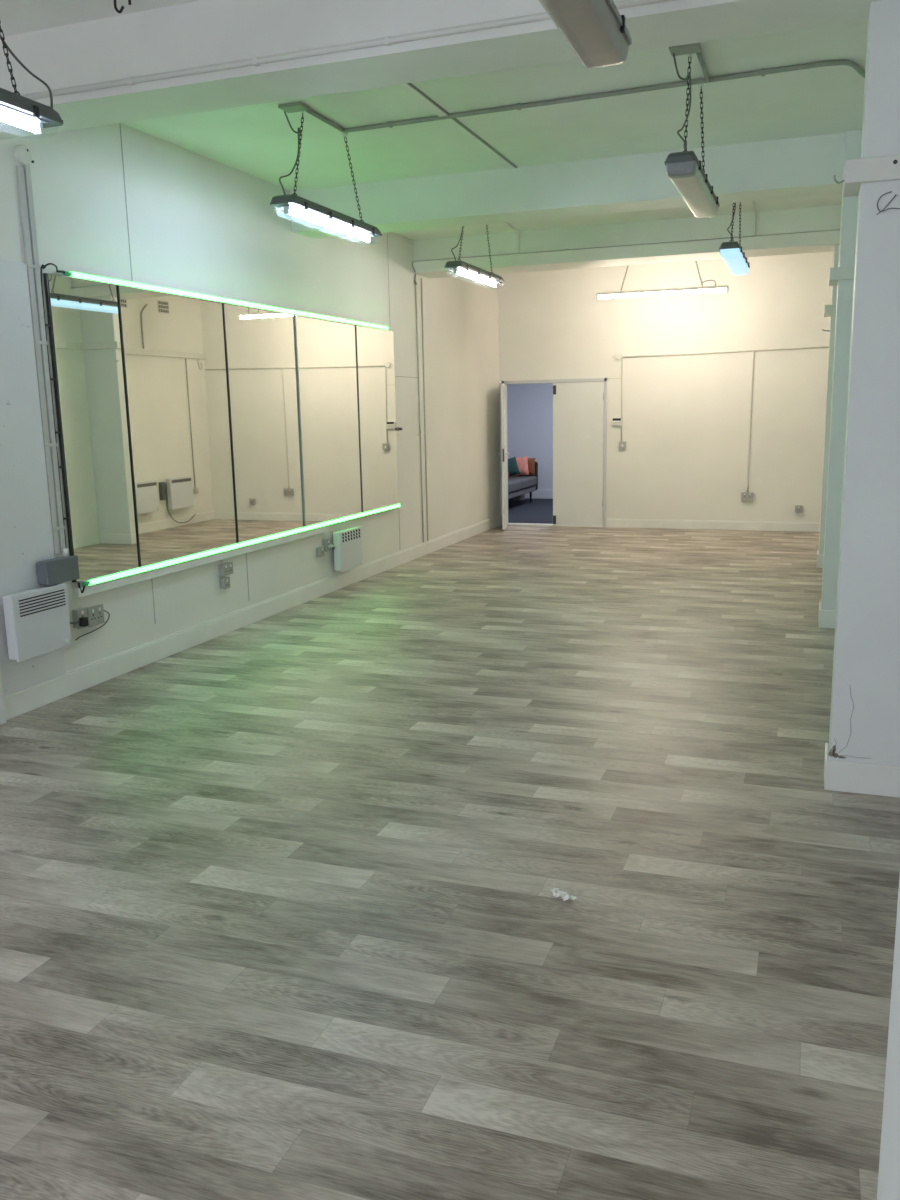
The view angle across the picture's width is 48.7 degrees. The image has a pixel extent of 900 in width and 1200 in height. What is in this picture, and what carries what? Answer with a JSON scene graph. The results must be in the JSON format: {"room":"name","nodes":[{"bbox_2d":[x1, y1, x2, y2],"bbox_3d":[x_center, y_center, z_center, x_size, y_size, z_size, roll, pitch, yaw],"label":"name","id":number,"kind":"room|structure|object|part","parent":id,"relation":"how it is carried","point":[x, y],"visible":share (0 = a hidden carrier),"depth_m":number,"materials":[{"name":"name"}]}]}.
{"room":"exercise studio","nodes":[
{"label":"exercise studio","id":0,"kind":"room"},
{"bbox_2d":[0,123,500,671],"bbox_3d":[-2.114,-1.279,6.495,0.200,3.420,16.220,3,12,20],"label":"wall","id":1,"kind":"structure","parent":0,"point":[197,223],"depth_m":7.73,"materials":[{"name":"white paint"}]},
{"bbox_2d":[0,667,5,724],"bbox_3d":[-2.611,-0.328,4.837,0.032,2.200,0.875,3,12,20],"label":"trim","id":2,"kind":"structure","parent":1,"relation":"attached to","point":[2,704],"depth_m":5.40,"materials":[{"name":"white paint"}]},
{"bbox_2d":[14,145,33,164],"bbox_3d":[-2.319,-2.421,5.413,0.038,0.100,0.107,3,12,20],"label":"junction box","id":3,"kind":"object","parent":1,"relation":"attached to","point":[22,154],"visible":1,"depth_m":5.39,"materials":[{"name":"white plastic"}]},
{"bbox_2d":[0,259,65,696],"bbox_3d":[-2.584,-0.492,4.971,0.014,2.470,1.600,3,12,20],"label":"wall panel","id":4,"kind":"object","parent":1,"relation":"attached to","point":[26,538],"depth_m":5.49,"materials":[{"name":"white paint"}]},
{"bbox_2d":[16,164,65,553],"bbox_3d":[-2.305,-1.328,5.619,0.026,2.145,0.093,3,12,20],"label":"conduit","id":5,"kind":"object","parent":1,"relation":"attached to","point":[23,172],"visible":1,"depth_m":5.60,"materials":[{"name":"white plastic"}]},
{"bbox_2d":[2,583,79,662],"bbox_3d":[-2.302,0.104,5.679,0.122,0.370,0.598,3,12,20],"label":"heater","id":6,"kind":"object","parent":1,"relation":"attached to","point":[37,621],"visible":0.97,"depth_m":5.54,"materials":[{"name":"metal"}]},
{"bbox_2d":[40,263,68,547],"bbox_3d":[-2.234,-1.108,5.779,0.041,1.620,0.179,6,13,33],"label":"power cable","id":7,"kind":"object","parent":1,"relation":"attached to","point":[42,266],"visible":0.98,"depth_m":5.68,"materials":[{"name":"black plastic"}]},
{"bbox_2d":[36,548,79,585],"bbox_3d":[-2.267,-0.192,5.741,0.084,0.182,0.265,3,12,20],"label":"switch box","id":8,"kind":"object","parent":1,"relation":"attached to","point":[58,570],"visible":1,"depth_m":5.70,"materials":[{"name":"grey plastic"}]},
{"bbox_3d":[-2.235,-0.171,5.733,0.017,0.142,0.265,3,12,20],"label":"lid","id":9,"kind":"part","parent":8,"relation":"part of","materials":[{"name":"grey plastic"}]},
{"bbox_2d":[72,607,86,628],"bbox_3d":[-2.229,0.108,5.996,0.046,0.120,0.090,3,12,20],"label":"wall socket","id":10,"kind":"object","parent":1,"relation":"attached to","point":[78,613],"visible":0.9,"depth_m":5.96,"materials":[{"name":"white plastic"}]},
{"bbox_2d":[79,617,88,626],"bbox_3d":[-2.198,0.131,5.967,0.043,0.055,0.040,3,12,20],"label":"plug","id":11,"kind":"object","parent":10,"relation":"attached to","point":[83,622],"visible":1,"depth_m":5.95,"materials":[{"name":"black plastic"}]},
{"bbox_2d":[43,273,137,581],"bbox_3d":[-2.165,-1.029,6.051,0.026,1.770,0.595,3,12,20],"label":"wall mirror","id":12,"kind":"object","parent":1,"relation":"attached to","point":[84,331],"visible":1,"depth_m":6.01,"materials":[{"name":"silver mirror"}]},
{"bbox_2d":[75,604,109,640],"bbox_3d":[-2.195,0.130,6.084,0.054,0.178,0.294,3,12,20],"label":"wall socket","id":13,"kind":"object","parent":1,"relation":"attached to","point":[95,614],"depth_m":6.10,"materials":[{"name":"white plastic"}]},
{"bbox_3d":[-2.192,0.146,6.086,0.026,0.146,0.292,4,12,24],"label":"socket flex","id":14,"kind":"part","parent":13,"relation":"part of","materials":[{"name":"black plastic"}]},
{"bbox_2d":[116,285,235,566],"bbox_3d":[-1.858,-1.196,6.884,0.027,1.770,1.178,3,12,19],"label":"wall mirror","id":15,"kind":"object","parent":1,"relation":"attached to","point":[173,349],"visible":1,"depth_m":6.80,"materials":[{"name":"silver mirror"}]},
{"bbox_2d":[73,526,327,597],"bbox_3d":[-1.681,-0.344,7.465,0.046,0.057,3.280,3,12,20],"label":"ledge","id":16,"kind":"object","parent":1,"relation":"attached to","point":[104,586],"visible":0.89,"depth_m":6.97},
{"bbox_2d":[220,577,229,588],"bbox_3d":[-1.690,-0.128,7.471,0.046,0.085,0.085,3,12,20],"label":"wall socket","id":17,"kind":"object","parent":1,"relation":"attached to","point":[224,582],"visible":1,"depth_m":7.45,"materials":[{"name":"white plastic"}]},
{"bbox_2d":[61,270,389,329],"bbox_3d":[-1.417,-2.310,7.880,0.032,0.034,4.710,3,12,20],"label":"led strip","id":18,"kind":"object","parent":1,"relation":"attached to","point":[70,274],"visible":1,"depth_m":7.00,"materials":[{"name":"white plastic"}]},
{"bbox_2d":[219,562,232,575],"bbox_3d":[-1.683,-0.234,7.477,0.046,0.090,0.140,3,12,20],"label":"wall socket","id":19,"kind":"object","parent":1,"relation":"attached to","point":[225,569],"visible":1,"depth_m":7.45,"materials":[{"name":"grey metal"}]},
{"bbox_2d":[80,503,401,586],"bbox_3d":[-1.366,-0.552,8.262,0.032,0.034,4.960,3,12,20],"label":"led strip","id":20,"kind":"object","parent":1,"relation":"attached to","point":[89,582],"visible":1,"depth_m":7.33,"materials":[{"name":"white plastic"}]},
{"bbox_2d":[4,515,501,719],"bbox_3d":[-0.870,-0.268,9.784,0.018,0.142,9.440,3,12,20],"label":"baseboard","id":21,"kind":"structure","parent":1,"relation":"attached to","point":[79,679],"depth_m":7.26,"materials":[{"name":"white wood"}]},
{"bbox_2d":[222,303,302,542],"bbox_3d":[-1.474,-1.405,7.928,0.027,1.770,1.055,3,12,19],"label":"wall mirror","id":22,"kind":"object","parent":1,"relation":"attached to","point":[258,343],"visible":1,"depth_m":7.87,"materials":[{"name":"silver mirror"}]},
{"bbox_2d":[119,123,416,623],"bbox_3d":[-1.191,-1.804,8.704,0.002,3.260,4.924,3,12,20],"label":"trim","id":23,"kind":"structure","parent":1,"relation":"attached to","point":[119,123],"depth_m":6.33,"materials":[{"name":"white plastic"}]},
{"bbox_2d":[316,546,324,556],"bbox_3d":[-1.160,-0.433,8.909,0.046,0.090,0.090,3,12,20],"label":"wall socket","id":24,"kind":"object","parent":1,"relation":"attached to","point":[319,550],"visible":1,"depth_m":8.88,"materials":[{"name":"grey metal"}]},
{"bbox_2d":[293,315,360,525],"bbox_3d":[-1.087,-1.615,8.982,0.028,1.770,1.170,3,12,19],"label":"wall mirror","id":25,"kind":"object","parent":1,"relation":"attached to","point":[325,351],"visible":1,"depth_m":8.91,"materials":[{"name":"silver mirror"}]},
{"bbox_2d":[322,539,333,551],"bbox_3d":[-1.097,-0.496,9.017,0.087,0.110,0.105,3,12,20],"label":"wall socket","id":26,"kind":"object","parent":1,"relation":"attached to","point":[326,543],"visible":0.98,"depth_m":8.99,"materials":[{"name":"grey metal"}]},
{"bbox_2d":[332,526,362,571],"bbox_3d":[-0.975,-0.478,9.307,0.122,0.370,0.514,3,12,20],"label":"heater","id":27,"kind":"object","parent":1,"relation":"attached to","point":[347,543],"visible":1,"depth_m":9.23,"materials":[{"name":"metal"}]},
{"bbox_2d":[355,325,397,511],"bbox_3d":[-0.729,-1.810,9.958,0.027,1.770,0.915,3,12,19],"label":"wall mirror","id":28,"kind":"object","parent":1,"relation":"attached to","point":[375,371],"visible":1,"depth_m":9.91,"materials":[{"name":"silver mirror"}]},
{"bbox_2d":[415,278,428,542],"bbox_3d":[-0.314,-2.098,11.089,0.016,2.920,0.196,3,12,20],"label":"conduit","id":29,"kind":"object","parent":1,"relation":"attached to","point":[421,278],"visible":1,"depth_m":11.10,"materials":[{"name":"white plastic"}]},
{"bbox_2d":[0,0,867,273],"bbox_3d":[0.136,-2.900,5.235,5.133,0.150,16.420,3,12,20],"label":"ceiling","id":30,"kind":"structure","parent":0,"point":[257,140],"depth_m":6.22,"materials":[{"name":"paint"}]},
{"bbox_2d":[0,21,62,134],"bbox_3d":[-1.847,-2.076,3.381,0.168,0.688,1.299,3,12,20],"label":"lamp","id":31,"kind":"object","parent":30,"relation":"hanging from","point":[17,110],"visible":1,"depth_m":3.85,"materials":[{"name":"white"}]},
{"bbox_3d":[-1.708,-2.207,3.750,0.016,0.533,0.142,3,12,20],"label":"chain","id":32,"kind":"part","parent":31,"relation":"part of","materials":[{"name":"metal"}]},
{"bbox_2d":[0,104,48,124],"bbox_3d":[-1.841,-1.795,3.435,0.100,0.003,1.170,3,12,20],"label":"fluorescent light","id":33,"kind":"object","parent":31,"relation":"on","point":[6,110],"depth_m":3.85,"materials":[{"name":"white plastic"}]},
{"bbox_2d":[114,0,130,12],"bbox_3d":[-1.423,-2.582,4.315,0.076,0.066,0.024,-1,11,2],"label":"ceiling hook","id":34,"kind":"object","parent":30,"relation":"attached to","point":[129,1],"visible":1,"depth_m":4.32,"materials":[{"name":"metal"}]},
{"bbox_2d":[278,102,309,112],"bbox_3d":[-0.923,-2.918,5.892,0.150,0.020,0.120,3,12,20],"label":"ceiling plate","id":35,"kind":"object","parent":30,"relation":"attached to","point":[295,106],"visible":1,"depth_m":5.86,"materials":[{"name":"paint"}]},
{"bbox_2d":[270,111,381,242],"bbox_3d":[-0.769,-2.680,6.310,0.168,0.653,1.309,3,12,20],"label":"lamp","id":36,"kind":"object","parent":30,"relation":"hanging from","point":[292,204],"visible":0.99,"depth_m":6.15,"materials":[{"name":"white"}]},
{"bbox_3d":[-0.903,-2.662,5.938,0.016,0.498,0.170,3,12,20],"label":"chain","id":37,"kind":"part","parent":36,"relation":"part of","materials":[{"name":"metal"}]},
{"bbox_2d":[279,205,374,236],"bbox_3d":[-0.762,-2.417,6.366,0.100,0.003,1.170,3,12,20],"label":"fluorescent light","id":38,"kind":"object","parent":36,"relation":"on","point":[365,231],"depth_m":6.29,"materials":[{"name":"white plastic"}]},
{"bbox_3d":[-0.643,-2.803,6.645,0.016,0.498,0.227,3,12,20],"label":"chain","id":39,"kind":"part","parent":36,"relation":"part of","materials":[{"name":"metal"}]},
{"bbox_2d":[398,83,447,116],"bbox_3d":[-0.148,-2.924,5.822,0.055,0.014,0.720,3,12,20],"label":"trim","id":40,"kind":"structure","parent":30,"relation":"attached to","point":[408,88],"depth_m":5.78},
{"bbox_2d":[0,0,882,139],"bbox_3d":[-0.225,-2.465,4.284,4.733,0.330,0.380,3,12,20],"label":"beam","id":41,"kind":"structure","parent":30,"relation":"attached to","point":[201,33],"depth_m":4.31,"materials":[{"name":"paint"}]},
{"bbox_2d":[21,0,672,99],"bbox_3d":[-0.182,-2.304,4.081,4.500,0.031,0.031,3,12,20],"label":"conduit","id":42,"kind":"object","parent":41,"relation":"attached to","point":[386,40],"visible":1,"depth_m":4.20,"materials":[{"name":"white plastic"}]},
{"bbox_2d":[408,83,517,167],"bbox_3d":[-0.037,-2.972,6.043,0.020,0.006,3.180,3,12,20],"label":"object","id":43,"kind":"structure","parent":30,"relation":"attached to","point":[411,84],"depth_m":6.47,"materials":[{"name":"grey metal"}]},
{"bbox_2d":[444,224,504,287],"bbox_3d":[0.235,-3.225,9.041,0.168,0.653,1.309,3,12,20],"label":"lamp","id":44,"kind":"object","parent":30,"relation":"hanging from","point":[459,267],"visible":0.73,"depth_m":8.88,"materials":[{"name":"white"}]},
{"bbox_3d":[0.109,-3.213,8.692,0.016,0.498,0.220,3,12,20],"label":"chain","id":45,"kind":"part","parent":44,"relation":"part of","materials":[{"name":"metal"}]},
{"bbox_2d":[450,268,499,282],"bbox_3d":[0.242,-2.962,9.097,0.100,0.003,1.170,3,12,20],"label":"fluorescent light","id":46,"kind":"object","parent":44,"relation":"on","point":[473,273],"depth_m":9.01,"materials":[{"name":"white plastic"}]},
{"bbox_3d":[0.367,-3.353,9.393,0.016,0.498,0.190,3,12,20],"label":"chain","id":47,"kind":"part","parent":44,"relation":"part of","materials":[{"name":"metal"}]},
{"bbox_2d":[290,133,845,238],"bbox_3d":[0.982,-3.127,7.567,4.733,0.320,0.380,3,12,20],"label":"beam","id":48,"kind":"structure","parent":30,"relation":"attached to","point":[802,166],"depth_m":7.41,"materials":[{"name":"paint"}]},
{"bbox_2d":[539,0,631,67],"bbox_3d":[0.262,-1.903,2.434,0.168,0.753,1.298,3,12,20],"label":"lamp","id":49,"kind":"object","parent":30,"relation":"hanging from","point":[597,33],"visible":1,"depth_m":2.80,"materials":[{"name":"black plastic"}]},
{"bbox_2d":[306,53,864,132],"bbox_3d":[0.899,-2.903,5.653,3.568,0.031,1.032,1,11,9],"label":"conduit","id":50,"kind":"object","parent":30,"relation":"attached to","point":[762,72],"visible":0.92,"depth_m":5.72,"materials":[{"name":"paint"}]},
{"bbox_2d":[413,205,841,278],"bbox_3d":[1.907,-3.617,10.085,4.733,0.345,0.505,3,12,20],"label":"beam","id":51,"kind":"structure","parent":30,"relation":"attached to","point":[811,229],"depth_m":9.91,"materials":[{"name":"paint"}]},
{"bbox_2d":[504,222,519,253],"bbox_3d":[0.584,-3.608,9.849,0.025,0.219,0.900,2,11,16],"label":"conduit","id":52,"kind":"object","parent":51,"relation":"attached to","point":[509,225],"visible":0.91,"depth_m":10.24,"materials":[{"name":"white plastic"}]},
{"bbox_2d":[753,201,755,235],"bbox_3d":[2.801,-3.520,9.160,0.019,0.219,0.698,2,11,18],"label":"conduit","id":53,"kind":"object","parent":51,"relation":"attached to","point":[754,206],"visible":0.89,"depth_m":9.46,"materials":[{"name":"white plastic"}]},
{"bbox_2d":[596,262,728,298],"bbox_3d":[2.417,-3.771,11.366,1.500,0.556,0.050,3,12,20],"label":"lamp","id":54,"kind":"object","parent":30,"relation":"hanging from","point":[724,288],"visible":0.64,"depth_m":11.38,"materials":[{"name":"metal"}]},
{"bbox_2d":[669,43,700,55],"bbox_3d":[1.194,-2.799,5.050,0.150,0.020,0.120,3,12,20],"label":"ceiling plate","id":55,"kind":"object","parent":30,"relation":"attached to","point":[693,48],"visible":0.76,"depth_m":5.03,"materials":[{"name":"paint"}]},
{"bbox_2d":[665,53,719,217],"bbox_3d":[1.362,-2.567,5.506,0.168,0.655,1.309,3,12,20],"label":"lamp","id":56,"kind":"object","parent":30,"relation":"hanging from","point":[684,169],"visible":1,"depth_m":5.17,"materials":[{"name":"silver metal"}]},
{"bbox_3d":[1.220,-2.546,5.114,0.016,0.498,0.127,3,12,20],"label":"chain","id":57,"kind":"part","parent":56,"relation":"part of","materials":[{"name":"metal"}]},
{"bbox_3d":[1.474,-2.684,5.803,0.016,0.499,0.309,3,12,20],"label":"chain","id":58,"kind":"part","parent":56,"relation":"part of","materials":[{"name":"metal"}]},
{"bbox_2d":[719,202,749,274],"bbox_3d":[2.400,-3.132,8.329,0.168,0.653,1.309,3,12,20],"label":"lamp","id":59,"kind":"object","parent":30,"relation":"hanging from","point":[732,254],"visible":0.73,"depth_m":7.97,"materials":[{"name":"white plastic"}]},
{"bbox_3d":[2.272,-3.119,7.975,0.016,0.498,0.210,3,12,20],"label":"chain","id":60,"kind":"part","parent":59,"relation":"part of","materials":[{"name":"metal"}]},
{"bbox_3d":[2.532,-3.260,8.681,0.016,0.498,0.190,3,12,20],"label":"chain","id":61,"kind":"part","parent":59,"relation":"part of","materials":[{"name":"metal"}]},
{"bbox_2d":[0,498,899,1199],"bbox_3d":[-0.355,0.153,8.237,7.800,0.120,20.500,3,12,20],"label":"floor","id":62,"kind":"structure","parent":0,"point":[281,918],"depth_m":3.39,"materials":[{"name":"grey laminate"}]},
{"bbox_2d":[508,462,537,502],"bbox_3d":[0.784,-1.948,16.602,0.880,0.800,2.200,3,12,20],"label":"sofa","id":63,"kind":"object","parent":62,"relation":"on","point":[518,485],"visible":0.22,"depth_m":16.72,"materials":[{"name":"grey fabric"}]},
{"bbox_2d":[508,457,519,476],"bbox_3d":[0.993,-2.216,16.645,0.362,0.358,0.154,-2,11,-4],"label":"cushion","id":64,"kind":"object","parent":63,"relation":"on","point":[513,469],"visible":0.57,"depth_m":16.59,"materials":[{"name":"green fabric"}]},
{"bbox_2d":[509,456,528,476],"bbox_3d":[1.183,-2.286,17.016,0.349,0.345,0.152,1,11,12],"label":"cushion","id":65,"kind":"object","parent":63,"relation":"on","point":[522,462],"visible":0.63,"depth_m":16.95,"materials":[{"name":"pink fabric"}]},
{"bbox_3d":[0.848,-1.791,16.610,0.690,0.085,1.960,3,12,20],"label":"rail","id":66,"kind":"part","parent":63,"relation":"part of","materials":[{"name":"grey fabric"}]},
{"bbox_2d":[508,476,536,489],"bbox_3d":[1.026,-2.011,17.031,0.720,0.170,0.960,3,12,20],"label":"seat cushion","id":67,"kind":"object","parent":63,"relation":"on","point":[528,482],"depth_m":16.95,"materials":[{"name":"grey fabric"}]},
{"bbox_3d":[1.126,-2.190,17.555,0.860,0.500,0.120,3,12,20],"label":"arm","id":68,"kind":"part","parent":63,"relation":"part of","materials":[{"name":"black fabric"}]},
{"bbox_2d":[528,458,534,474],"bbox_3d":[1.328,-2.312,17.240,0.301,0.298,0.146,3,12,20],"label":"cushion","id":69,"kind":"object","parent":63,"relation":"on","point":[531,461],"visible":0.4,"depth_m":17.17,"materials":[{"name":"orange fabric"}]},
{"bbox_2d":[550,887,576,900],"bbox_3d":[0.382,1.000,3.379,0.054,0.019,0.101,-10,14,-39],"label":"paper scrap","id":70,"kind":"object","parent":62,"relation":"on","point":[566,896],"visible":1,"depth_m":3.37,"materials":[{"name":"white paper"}]},
{"bbox_2d":[817,246,839,567],"bbox_3d":[3.933,-2.017,9.696,0.514,3.420,0.328,3,12,20],"label":"column","id":71,"kind":"structure","parent":62,"relation":"on","point":[820,553],"depth_m":9.69,"materials":[{"name":"white paint"}]},
{"bbox_3d":[3.966,-0.405,10.006,0.514,0.135,0.328,3,12,20],"label":"baseboard","id":72,"kind":"part","parent":71,"relation":"part of","materials":[{"name":"white paint"}]},
{"bbox_2d":[818,129,861,628],"bbox_3d":[2.971,-1.491,7.065,0.504,3.420,0.328,3,12,20],"label":"column","id":73,"kind":"structure","parent":62,"relation":"on","point":[826,617],"depth_m":7.01,"materials":[{"name":"white paint"}]},
{"bbox_3d":[3.004,0.121,7.375,0.504,0.135,0.328,3,12,20],"label":"baseboard","id":74,"kind":"part","parent":73,"relation":"part of","materials":[{"name":"white paint"}]},
{"bbox_2d":[824,0,899,797],"bbox_3d":[1.843,-0.874,3.974,0.489,3.420,0.243,3,12,20],"label":"column","id":75,"kind":"structure","parent":62,"relation":"on","point":[862,753],"depth_m":4.00,"materials":[{"name":"white paint"}]},
{"bbox_3d":[1.876,0.739,4.285,0.489,0.135,0.243,3,12,20],"label":"baseboard","id":76,"kind":"part","parent":75,"relation":"part of","materials":[{"name":"white wood"}]},
{"bbox_2d":[876,191,899,214],"bbox_3d":[1.668,-1.511,3.782,0.087,0.083,0.016,1,11,10],"label":"wire hook","id":77,"kind":"object","parent":75,"relation":"attached to","point":[883,210],"visible":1,"depth_m":3.78,"materials":[{"name":"grey metal"}]},
{"bbox_2d":[877,875,899,1199],"bbox_3d":[0.634,-0.221,0.709,0.504,3.420,0.448,3,12,20],"label":"column","id":78,"kind":"structure","parent":62,"relation":"on","point":[888,1188],"depth_m":1.06,"materials":[{"name":"white paint"}]},
{"bbox_2d":[507,382,579,489],"bbox_3d":[2.237,-3.207,17.697,6.000,2.800,0.150,3,12,20],"label":"wall","id":79,"kind":"structure","parent":0,"point":[529,406],"depth_m":17.92,"materials":[{"name":"paint"}]},
{"bbox_2d":[525,490,552,498],"bbox_3d":[2.916,-1.863,17.625,4.250,0.160,0.018,3,12,20],"label":"baseboard","id":80,"kind":"structure","parent":79,"relation":"attached to","point":[537,494],"depth_m":18.07,"materials":[{"name":"paint"}]},
{"bbox_2d":[498,252,833,526],"bbox_3d":[2.936,-2.650,13.090,4.733,3.420,0.120,3,12,20],"label":"wall","id":81,"kind":"structure","parent":0,"point":[686,418],"depth_m":12.93,"materials":[{"name":"white paint"}]},
{"bbox_2d":[498,378,606,529],"bbox_3d":[1.335,-1.963,13.445,1.460,2.000,0.805,3,12,20],"label":"door","id":82,"kind":"structure","parent":81,"relation":"in","point":[579,409],"depth_m":13.56,"materials":[{"name":"white paint"}]},
{"bbox_2d":[612,418,621,425],"bbox_3d":[2.234,-2.384,13.316,0.130,0.110,0.038,3,12,20],"label":"alarm keypad","id":83,"kind":"object","parent":81,"relation":"attached to","point":[615,421],"visible":1,"depth_m":13.30,"materials":[{"name":"white plastic"}]},
{"bbox_2d":[613,353,622,360],"bbox_3d":[2.220,-3.211,13.159,0.121,0.100,0.031,3,12,20],"label":"junction box","id":84,"kind":"object","parent":81,"relation":"attached to","point":[619,356],"visible":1,"depth_m":13.14,"materials":[{"name":"white plastic"}]},
{"bbox_2d":[621,358,622,441],"bbox_3d":[2.290,-2.663,13.249,0.022,1.090,0.018,3,12,20],"label":"conduit","id":85,"kind":"object","parent":81,"relation":"attached to","point":[622,358],"visible":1,"depth_m":13.22,"materials":[{"name":"white plastic"}]},
{"bbox_2d":[619,442,625,448],"bbox_3d":[2.316,-2.075,13.342,0.095,0.100,0.048,3,12,20],"label":"light switch","id":86,"kind":"object","parent":81,"relation":"attached to","point":[622,445],"visible":1,"depth_m":13.32,"materials":[{"name":"white plastic"}]},
{"bbox_2d":[607,519,819,531],"bbox_3d":[3.661,-0.982,13.082,3.210,0.118,0.018,3,12,20],"label":"baseboard","id":87,"kind":"structure","parent":81,"relation":"attached to","point":[619,523],"depth_m":13.13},
{"bbox_2d":[623,346,828,491],"bbox_3d":[3.716,-2.294,12.797,3.005,1.820,0.024,3,12,20],"label":"conduit","id":88,"kind":"object","parent":81,"relation":"attached to","point":[754,351],"visible":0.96,"depth_m":12.71,"materials":[{"name":"white plastic"}]},
{"bbox_2d":[741,492,753,500],"bbox_3d":[3.863,-1.343,12.921,0.155,0.110,0.046,3,12,20],"label":"wall socket","id":89,"kind":"object","parent":81,"relation":"attached to","point":[745,496],"visible":1,"depth_m":12.90,"materials":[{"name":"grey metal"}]},
{"bbox_2d":[795,505,802,512],"bbox_3d":[4.465,-1.167,12.735,0.090,0.090,0.046,3,12,20],"label":"wall socket","id":90,"kind":"object","parent":81,"relation":"attached to","point":[798,508],"visible":1,"depth_m":12.72,"materials":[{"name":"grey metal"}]},
{"bbox_3d":[2.526,-1.053,4.834,0.200,3.420,16.220,3,12,20],"label":"wall","id":91,"kind":"structure","parent":0,"visible":0},
{"bbox_2d":[824,155,899,316],"bbox_3d":[2.776,-2.183,6.511,0.560,0.085,12.300,3,12,20],"label":"trunking","id":92,"kind":"structure","parent":91,"relation":"attached to","point":[882,168],"depth_m":3.78,"materials":[{"name":"white plastic"}]},
{"bbox_2d":[833,175,843,183],"bbox_3d":[1.493,-1.615,3.816,0.043,0.032,0.010,-1,11,1],"label":"wire hook","id":93,"kind":"object","parent":92,"relation":"attached to","point":[834,177],"visible":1,"depth_m":3.81,"materials":[{"name":"paint"}]}
]}

